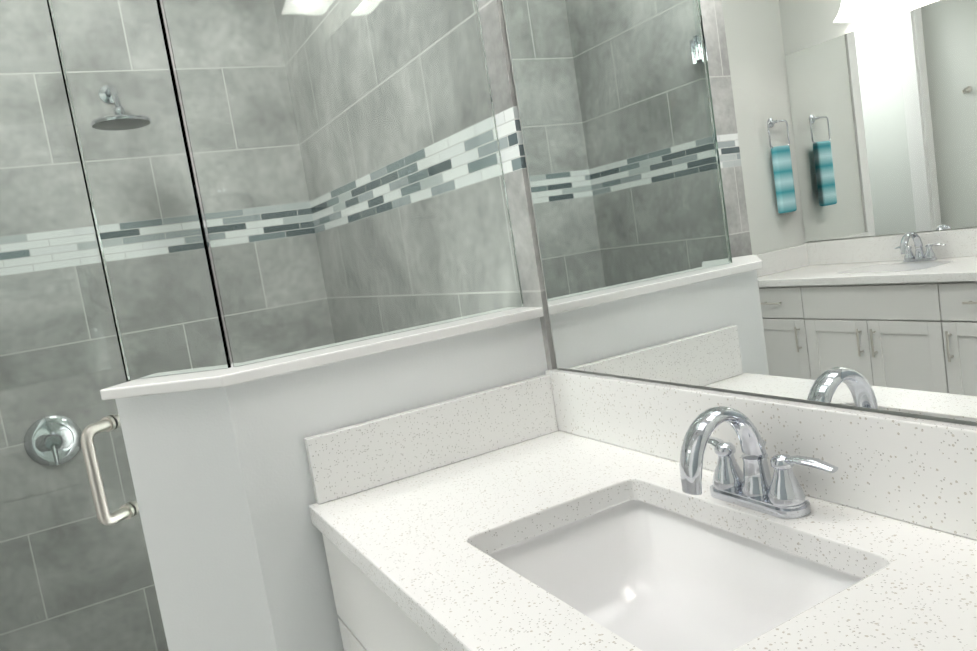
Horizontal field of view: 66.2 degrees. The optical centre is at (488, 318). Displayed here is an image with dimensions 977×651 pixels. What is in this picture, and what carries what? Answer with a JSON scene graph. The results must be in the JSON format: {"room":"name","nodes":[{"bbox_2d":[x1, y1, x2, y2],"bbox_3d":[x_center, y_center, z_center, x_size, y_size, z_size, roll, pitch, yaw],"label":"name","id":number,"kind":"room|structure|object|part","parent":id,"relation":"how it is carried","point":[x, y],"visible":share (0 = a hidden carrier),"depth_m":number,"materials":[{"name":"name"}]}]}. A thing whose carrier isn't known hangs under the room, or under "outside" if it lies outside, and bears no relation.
{"room":"bathroom","nodes":[
{"label":"bathroom","id":0,"kind":"room"},
{"bbox_2d":[115,317,547,650],"bbox_3d":[-0.211,0.630,1.573,0.827,1.145,0.252,-12,7,-28],"label":"wall","id":1,"kind":"structure","parent":0,"point":[223,488],"depth_m":1.36,"materials":[{"name":"white paint"}]},
{"bbox_2d":[100,307,543,399],"bbox_3d":[-0.313,0.059,1.512,0.848,0.020,0.290,-12,7,-28],"label":"ledge","id":2,"kind":"object","parent":1,"relation":"on","point":[219,378],"depth_m":1.37,"materials":[{"name":"white stone"}]},
{"bbox_2d":[477,0,556,369],"bbox_3d":[-0.296,-0.279,2.251,0.012,2.820,1.590,-12,7,-28],"label":"wall tile","id":3,"kind":"structure","parent":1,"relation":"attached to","point":[500,74],"depth_m":1.57,"materials":[{"name":"grey tile"}]},
{"bbox_2d":[502,0,976,425],"bbox_3d":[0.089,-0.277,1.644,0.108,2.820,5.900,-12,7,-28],"label":"mirror","id":4,"kind":"object","parent":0,"point":[773,197],"depth_m":1.03,"materials":[{"name":"white mirror"}]},
{"bbox_3d":[-1.063,1.431,1.054,3.550,0.060,5.900,-12,7,-28],"label":"floor","id":5,"kind":"structure","parent":0,"visible":0},
{"bbox_2d":[304,369,976,650],"bbox_3d":[0.258,0.666,0.973,0.582,1.050,1.243,-12,7,-28],"label":"bathroom vanity","id":6,"kind":"object","parent":5,"relation":"on","point":[557,510],"visible":1,"depth_m":1.08,"materials":[{"name":"white stone"}]},
{"bbox_2d":[463,498,904,650],"bbox_3d":[0.225,0.402,0.971,0.339,0.144,0.479,-12,7,-28],"label":"sink","id":7,"kind":"object","parent":6,"relation":"in","point":[658,575],"depth_m":1.13,"materials":[{"name":"ceramic"}]},
{"bbox_2d":[678,406,838,518],"bbox_3d":[0.325,0.192,1.021,0.153,0.150,0.247,-12,7,-28],"label":"faucet","id":8,"kind":"object","parent":6,"relation":"on","point":[752,493],"depth_m":1.01,"materials":[{"name":"silver metal"}]},
{"bbox_3d":[-0.889,1.268,1.679,0.758,0.080,0.120,-7,6,17],"label":"wall","id":9,"kind":"structure","parent":0,"visible":0},
{"bbox_2d":[0,0,523,650],"bbox_3d":[-0.674,0.153,1.653,1.354,2.030,0.737,-12,7,-28],"label":"shower enclosure","id":10,"kind":"object","parent":9,"relation":"on","point":[346,156],"visible":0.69,"depth_m":1.42,"materials":[{"name":"clear glass"}]},
{"bbox_3d":[-0.715,0.287,1.456,0.030,0.206,0.152,-7,6,17],"label":"handle","id":11,"kind":"part","parent":10,"relation":"part of","materials":[{"name":"silver metal"}]},
{"bbox_2d":[134,0,232,379],"bbox_3d":[-1.258,-0.166,2.631,1.345,2.820,0.012,-12,7,-28],"label":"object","id":12,"kind":"structure","parent":10,"relation":"attached to","point":[190,151],"depth_m":2.72,"materials":[{"name":"clear glass"}]},
{"bbox_3d":[-0.267,-0.438,1.449,0.618,0.953,0.010,-12,7,-28],"label":"glass","id":13,"kind":"part","parent":10,"relation":"part of","materials":[{"name":"clear glass"}]}
]}

